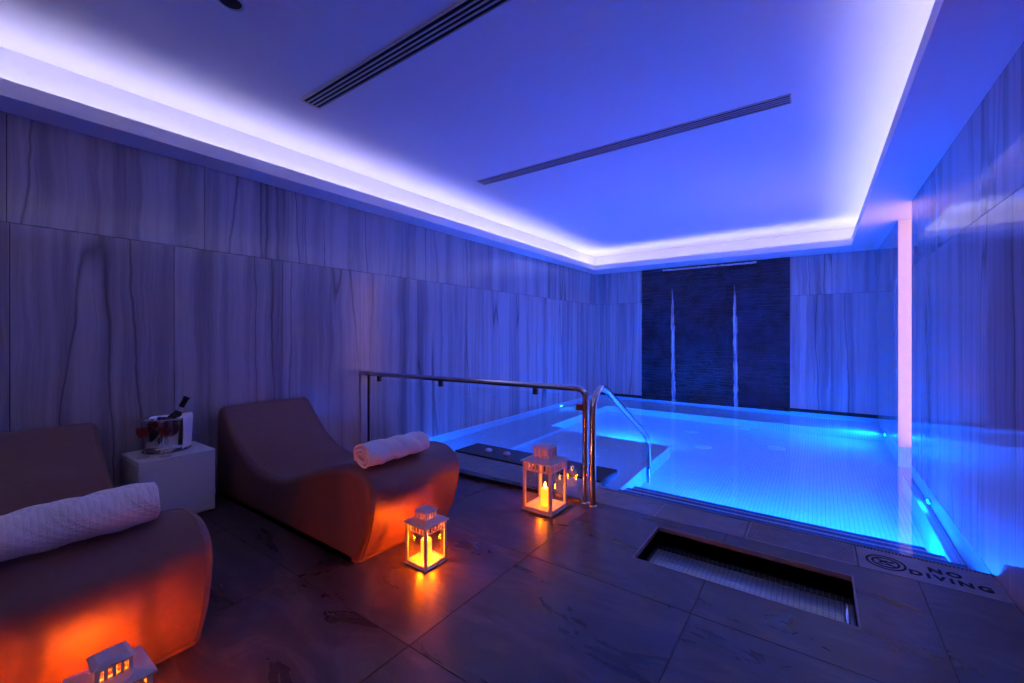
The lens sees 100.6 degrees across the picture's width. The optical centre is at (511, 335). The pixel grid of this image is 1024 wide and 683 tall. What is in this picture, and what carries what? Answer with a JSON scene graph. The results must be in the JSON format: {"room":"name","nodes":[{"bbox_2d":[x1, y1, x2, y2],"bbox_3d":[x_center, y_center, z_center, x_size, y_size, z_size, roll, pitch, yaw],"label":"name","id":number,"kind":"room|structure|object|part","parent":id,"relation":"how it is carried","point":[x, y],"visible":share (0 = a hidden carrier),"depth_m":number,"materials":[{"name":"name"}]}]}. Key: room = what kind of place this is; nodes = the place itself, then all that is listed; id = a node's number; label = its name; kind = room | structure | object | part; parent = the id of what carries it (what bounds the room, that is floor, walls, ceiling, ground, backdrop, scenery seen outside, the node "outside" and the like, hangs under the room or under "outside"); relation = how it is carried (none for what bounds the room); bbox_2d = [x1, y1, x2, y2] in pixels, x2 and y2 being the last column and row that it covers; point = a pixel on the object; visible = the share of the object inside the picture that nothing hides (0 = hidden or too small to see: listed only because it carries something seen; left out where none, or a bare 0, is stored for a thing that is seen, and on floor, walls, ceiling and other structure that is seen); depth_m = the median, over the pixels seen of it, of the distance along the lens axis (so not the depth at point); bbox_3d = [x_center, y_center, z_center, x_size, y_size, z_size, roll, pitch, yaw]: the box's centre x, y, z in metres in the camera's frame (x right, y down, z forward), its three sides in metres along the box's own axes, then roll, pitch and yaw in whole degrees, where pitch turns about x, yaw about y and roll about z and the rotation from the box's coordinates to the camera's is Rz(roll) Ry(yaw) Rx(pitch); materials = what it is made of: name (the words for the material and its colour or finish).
{"room":"spa","nodes":[
{"label":"spa","id":0,"kind":"room"},
{"bbox_2d":[0,111,594,492],"bbox_3d":[-1.072,0.297,4.506,0.132,3.586,8.932,0,0,36],"label":"wall","id":1,"kind":"structure","parent":0,"point":[134,282],"depth_m":3.08,"materials":[{"name":"stone"}]},
{"bbox_2d":[0,0,1023,274],"bbox_3d":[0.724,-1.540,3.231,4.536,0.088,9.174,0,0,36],"label":"ceiling","id":2,"kind":"structure","parent":0,"point":[526,83],"depth_m":2.60,"materials":[{"name":"white paint"}]},
{"bbox_2d":[215,0,245,12],"bbox_3d":[-1.258,-1.492,1.898,0.121,0.009,0.121,0,0,36],"label":"recessed light","id":3,"kind":"object","parent":2,"relation":"in","point":[238,6],"visible":1,"depth_m":1.92,"materials":[{"name":"paint"}]},
{"bbox_2d":[301,0,510,108],"bbox_3d":[-0.268,-1.492,2.000,2.538,0.009,0.121,0,0,36],"label":"ceiling vent","id":4,"kind":"object","parent":2,"relation":"in","point":[463,13],"visible":1,"depth_m":2.19,"materials":[{"name":"metal"}]},
{"bbox_2d":[0,46,854,264],"bbox_3d":[0.656,-1.342,3.280,4.150,0.308,8.954,0,0,36],"label":"cove light","id":5,"kind":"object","parent":2,"relation":"attached to","point":[16,67],"depth_m":3.31,"materials":[{"name":"white paint"}]},
{"bbox_2d":[476,93,791,184],"bbox_3d":[0.723,-1.492,3.408,2.538,0.009,0.121,0,0,36],"label":"ceiling vent","id":6,"kind":"object","parent":2,"relation":"in","point":[783,100],"visible":1,"depth_m":3.17,"materials":[{"name":"metal"}]},
{"bbox_2d":[142,469,1023,682],"bbox_3d":[-0.780,1.209,1.287,4.095,0.221,4.043,0,0,36],"label":"floor","id":7,"kind":"structure","parent":0,"point":[519,595],"depth_m":1.67,"materials":[{"name":"tile"}]},
{"bbox_2d":[0,422,212,682],"bbox_3d":[-1.909,0.795,1.715,1.751,0.610,0.627,0,0,36],"label":"lounger","id":8,"kind":"object","parent":7,"relation":"on","point":[147,585],"visible":0.73,"depth_m":1.32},
{"bbox_2d":[0,482,159,561],"bbox_3d":[-1.387,0.558,1.215,0.177,0.135,0.604,0,0,36],"label":"rolled towel","id":9,"kind":"object","parent":8,"relation":"on","point":[45,527],"visible":1,"depth_m":1.25,"materials":[{"name":"white fabric"}]},
{"bbox_2d":[63,641,157,682],"bbox_3d":[-1.060,0.969,1.123,0.156,0.263,0.156,0,0,36],"label":"lantern","id":10,"kind":"object","parent":7,"relation":"on","point":[136,666],"visible":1,"depth_m":1.12,"materials":[{"name":"white paint"}]},
{"bbox_3d":[-1.113,0.994,1.161,0.006,0.184,0.130,0,0,36],"label":"frame","id":11,"kind":"part","parent":10,"relation":"part of","materials":[{"name":"white paint"}]},
{"bbox_3d":[-0.969,0.994,1.138,0.009,0.184,0.009,0,0,36],"label":"post","id":12,"kind":"part","parent":10,"relation":"part of","materials":[{"name":"white metal"}]},
{"bbox_2d":[121,441,214,512],"bbox_3d":[-2.119,0.905,2.628,0.349,0.389,0.376,0,0,36],"label":"side table","id":13,"kind":"object","parent":7,"relation":"on","point":[185,479],"visible":0.79,"depth_m":2.54,"materials":[{"name":"white wood"}]},
{"bbox_2d":[141,445,191,454],"bbox_3d":[-2.145,0.706,2.643,0.246,0.010,0.246,0,0,36],"label":"tray","id":14,"kind":"object","parent":13,"relation":"on","point":[144,452],"visible":0.4,"depth_m":2.58,"materials":[{"name":"metal"}]},
{"bbox_2d":[141,414,185,453],"bbox_3d":[-2.145,0.604,2.643,0.246,0.204,0.246,0,0,36],"label":"ice bucket","id":15,"kind":"object","parent":14,"relation":"on","point":[154,444],"visible":0.84,"depth_m":2.56,"materials":[{"name":"metal"}]},
{"bbox_2d":[165,396,189,419],"bbox_3d":[-2.124,0.538,2.648,0.192,0.319,0.083,0,0,-42],"label":"bottle","id":16,"kind":"object","parent":15,"relation":"in","point":[178,412],"visible":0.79,"depth_m":2.67,"materials":[{"name":"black glass"}]},
{"bbox_3d":[-2.135,0.565,2.638,0.164,0.266,0.081,0,0,-41],"label":"glass","id":17,"kind":"part","parent":16,"relation":"part of","materials":[{"name":"black glass"}]},
{"bbox_2d":[177,412,192,448],"bbox_3d":[-2.052,0.591,2.670,0.064,0.208,0.130,0,0,-19],"label":"napkin","id":18,"kind":"object","parent":15,"relation":"on","point":[187,417],"visible":1,"depth_m":2.65,"materials":[{"name":"white fabric"}]},
{"bbox_2d":[216,397,458,562],"bbox_3d":[-1.184,0.795,2.725,1.751,0.610,0.627,0,0,36],"label":"lounger","id":19,"kind":"object","parent":7,"relation":"on","point":[277,461],"visible":0.88,"depth_m":2.37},
{"bbox_2d":[353,431,429,468],"bbox_3d":[-0.611,0.573,2.181,0.157,0.120,0.405,0,0,36],"label":"rolled towel","id":20,"kind":"object","parent":19,"relation":"on","point":[379,451],"visible":1,"depth_m":2.10,"materials":[{"name":"white fabric"}]},
{"bbox_2d":[403,504,448,571],"bbox_3d":[-0.418,0.969,2.074,0.156,0.263,0.156,0,0,36],"label":"lantern","id":21,"kind":"object","parent":7,"relation":"on","point":[426,559],"visible":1,"depth_m":2.05,"materials":[{"name":"white paint"}]},
{"bbox_3d":[-0.509,0.994,2.059,0.009,0.184,0.009,0,0,36],"label":"post","id":22,"kind":"part","parent":21,"relation":"part of","materials":[{"name":"white paint"}]},
{"bbox_3d":[-0.456,0.994,2.021,0.130,0.184,0.006,0,0,36],"label":"frame","id":23,"kind":"part","parent":21,"relation":"part of","materials":[{"name":"white paint"}]},
{"bbox_3d":[-0.403,0.994,1.983,0.009,0.184,0.009,0,0,36],"label":"post","id":24,"kind":"part","parent":21,"relation":"part of","materials":[{"name":"white metal"}]},
{"bbox_2d":[421,533,431,560],"bbox_3d":[-0.418,1.016,2.074,0.053,0.141,0.053,0,0,36],"label":"candle","id":25,"kind":"object","parent":21,"relation":"on","point":[429,540],"depth_m":2.06,"materials":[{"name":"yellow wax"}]},
{"bbox_3d":[-0.380,0.994,2.127,0.130,0.184,0.006,0,0,36],"label":"frame","id":26,"kind":"part","parent":21,"relation":"part of","materials":[{"name":"white paint"}]},
{"bbox_3d":[-0.365,0.994,2.036,0.006,0.184,0.130,0,0,36],"label":"frame","id":27,"kind":"part","parent":21,"relation":"part of","materials":[{"name":"white paint"}]},
{"bbox_3d":[-0.327,0.994,2.089,0.009,0.184,0.009,0,0,36],"label":"post","id":28,"kind":"part","parent":21,"relation":"part of","materials":[{"name":"white paint"}]},
{"bbox_2d":[363,371,588,504],"bbox_3d":[-0.435,0.710,3.369,2.222,0.781,0.056,0,0,32],"label":"glass balustrade","id":29,"kind":"object","parent":7,"relation":"on","point":[583,407],"visible":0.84,"depth_m":3.04,"materials":[{"name":"metal"}]},
{"bbox_3d":[-1.324,0.730,3.929,0.024,0.739,0.024,0,0,32],"label":"post","id":30,"kind":"part","parent":29,"relation":"part of","materials":[{"name":"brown metal"}]},
{"bbox_2d":[520,442,569,517],"bbox_3d":[0.212,0.895,2.716,0.230,0.410,0.230,0,0,36],"label":"lantern","id":31,"kind":"object","parent":7,"relation":"on","point":[543,504],"visible":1,"depth_m":2.68,"materials":[{"name":"white paint"}]},
{"bbox_3d":[0.078,0.935,2.694,0.013,0.287,0.013,0,0,36],"label":"post","id":32,"kind":"part","parent":31,"relation":"part of","materials":[{"name":"white paint"}]},
{"bbox_3d":[0.134,0.935,2.772,0.010,0.287,0.192,0,0,36],"label":"frame","id":33,"kind":"part","parent":31,"relation":"part of","materials":[{"name":"white paint"}]},
{"bbox_3d":[0.156,0.935,2.638,0.192,0.287,0.010,0,0,36],"label":"frame","id":34,"kind":"part","parent":31,"relation":"part of","materials":[{"name":"white paint"}]},
{"bbox_3d":[0.190,0.935,2.850,0.013,0.287,0.013,0,0,36],"label":"post","id":35,"kind":"part","parent":31,"relation":"part of","materials":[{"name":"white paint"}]},
{"bbox_2d":[541,482,547,506],"bbox_3d":[0.212,1.004,2.716,0.058,0.149,0.058,0,0,36],"label":"candle","id":36,"kind":"object","parent":31,"relation":"on","point":[544,490],"depth_m":2.69,"materials":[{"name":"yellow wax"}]},
{"bbox_3d":[0.234,0.935,2.582,0.013,0.287,0.013,0,0,36],"label":"post","id":37,"kind":"part","parent":31,"relation":"part of","materials":[{"name":"white paint"}]},
{"bbox_3d":[0.268,0.935,2.794,0.192,0.287,0.010,0,0,36],"label":"frame","id":38,"kind":"part","parent":31,"relation":"part of","materials":[{"name":"white paint"}]},
{"bbox_3d":[0.290,0.935,2.660,0.010,0.287,0.192,0,0,36],"label":"frame","id":39,"kind":"part","parent":31,"relation":"part of","materials":[{"name":"white paint"}]},
{"bbox_3d":[0.346,0.935,2.738,0.013,0.287,0.013,0,0,36],"label":"post","id":40,"kind":"part","parent":31,"relation":"part of","materials":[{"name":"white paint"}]},
{"bbox_2d":[588,385,650,507],"bbox_3d":[0.847,0.935,3.199,0.058,1.210,1.173,0,0,36],"label":"pool handrail","id":41,"kind":"object","parent":7,"relation":"on","point":[593,405],"visible":0.92,"depth_m":2.75,"materials":[{"name":"metal"}]},
{"bbox_2d":[643,541,857,626],"bbox_3d":[1.078,1.183,2.027,0.880,0.001,0.426,0,0,36],"label":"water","id":42,"kind":"object","parent":7,"relation":"in","point":[814,598],"visible":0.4,"depth_m":2.05,"materials":[{"name":"blue liquid"}]},
{"bbox_2d":[430,395,991,573],"bbox_3d":[1.932,1.561,4.991,4.404,0.904,4.862,0,0,36],"label":"floor","id":43,"kind":"structure","parent":0,"point":[590,395],"depth_m":4.66,"materials":[{"name":"tile"}]},
{"bbox_2d":[455,443,617,482],"bbox_3d":[0.159,1.147,3.778,1.496,0.147,0.341,0,0,36],"label":"stone slab","id":44,"kind":"object","parent":43,"relation":"on","point":[574,469],"visible":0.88,"depth_m":3.81,"materials":[{"name":"black stone"}]},
{"bbox_2d":[429,395,990,573],"bbox_3d":[1.940,1.113,4.993,4.195,0.001,4.629,0,0,36],"label":"pool water","id":45,"kind":"object","parent":43,"relation":"in","point":[842,478],"visible":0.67,"depth_m":3.71,"materials":[{"name":"blue liquid"}]},
{"bbox_2d":[641,257,789,410],"bbox_3d":[3.191,-0.015,6.896,2.205,2.296,0.099,0,0,36],"label":"wall","id":46,"kind":"structure","parent":43,"relation":"on","point":[754,293],"depth_m":6.82,"materials":[{"name":"black stone"}]},
{"bbox_3d":[3.165,-1.122,6.892,1.402,0.039,0.060,0,0,36],"label":"spout","id":47,"kind":"part","parent":46,"relation":"part of","materials":[{"name":"white paint"}]},
{"bbox_2d":[598,487,995,577],"bbox_3d":[1.419,1.118,2.523,1.961,0.031,0.032,0,0,36],"label":"pool edge","id":48,"kind":"object","parent":43,"relation":"on","point":[749,521],"visible":0.33,"depth_m":2.34,"materials":[{"name":"grey plastic"}]},
{"bbox_2d":[595,249,877,418],"bbox_3d":[3.322,0.297,6.928,4.447,3.586,0.136,0,0,36],"label":"wall","id":49,"kind":"structure","parent":0,"point":[833,334],"depth_m":6.09,"materials":[{"name":"stone"}]},
{"bbox_2d":[878,41,1023,614],"bbox_3d":[2.399,0.297,2.016,0.221,3.586,8.932,0,0,36],"label":"wall","id":50,"kind":"structure","parent":0,"point":[968,213],"depth_m":2.20,"materials":[{"name":"stone"}]},
{"bbox_2d":[898,219,911,448],"bbox_3d":[3.718,-0.011,3.939,0.121,2.311,0.770,0,0,36],"label":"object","id":51,"kind":"structure","parent":50,"relation":"in","point":[905,225],"depth_m":4.25,"materials":[{"name":"white paint"}]},
{"bbox_3d":[0.499,1.191,3.070,4.095,0.082,0.347,0,0,36],"label":"floor","id":52,"kind":"structure","parent":0,"visible":0},
{"bbox_2d":[456,453,498,471],"bbox_3d":[-0.405,1.127,3.729,0.480,0.055,0.353,0,0,36],"label":"coping stone","id":53,"kind":"object","parent":52,"relation":"on","point":[467,462],"visible":0.46,"depth_m":3.69,"materials":[{"name":"grey stone"}]},
{"bbox_2d":[475,461,544,483],"bbox_3d":[-0.011,1.127,3.446,0.480,0.055,0.353,0,0,36],"label":"coping stone","id":54,"kind":"object","parent":52,"relation":"on","point":[502,470],"visible":0.53,"depth_m":3.42,"materials":[{"name":"grey stone"}]},
{"bbox_2d":[526,473,601,498],"bbox_3d":[0.380,1.127,3.166,0.474,0.055,0.353,0,0,36],"label":"coping stone","id":55,"kind":"object","parent":52,"relation":"on","point":[574,485],"visible":0.38,"depth_m":3.15,"materials":[{"name":"grey stone"}]},
{"bbox_2d":[588,488,664,515],"bbox_3d":[0.741,1.127,2.839,0.485,0.055,0.243,0,0,36],"label":"coping stone","id":56,"kind":"object","parent":52,"relation":"on","point":[628,502],"visible":0.56,"depth_m":2.81,"materials":[{"name":"grey stone"}]},
{"bbox_2d":[655,504,748,537],"bbox_3d":[1.136,1.127,2.555,0.480,0.055,0.243,0,0,36],"label":"coping stone","id":57,"kind":"object","parent":52,"relation":"on","point":[726,525],"visible":0.6,"depth_m":2.53,"materials":[{"name":"grey stone"}]},
{"bbox_2d":[744,522,857,565],"bbox_3d":[1.529,1.111,2.271,0.482,0.022,0.243,0,0,36],"label":"coping","id":58,"kind":"object","parent":52,"relation":"on","point":[815,546],"visible":0.91,"depth_m":2.25,"materials":[{"name":"grey stone"}]},
{"bbox_2d":[855,546,1014,604],"bbox_3d":[1.932,1.127,1.984,0.497,0.056,0.243,0,0,36],"label":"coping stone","id":59,"kind":"object","parent":52,"relation":"on","point":[981,585],"visible":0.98,"depth_m":1.96,"materials":[{"name":"grey stone"}]}
]}

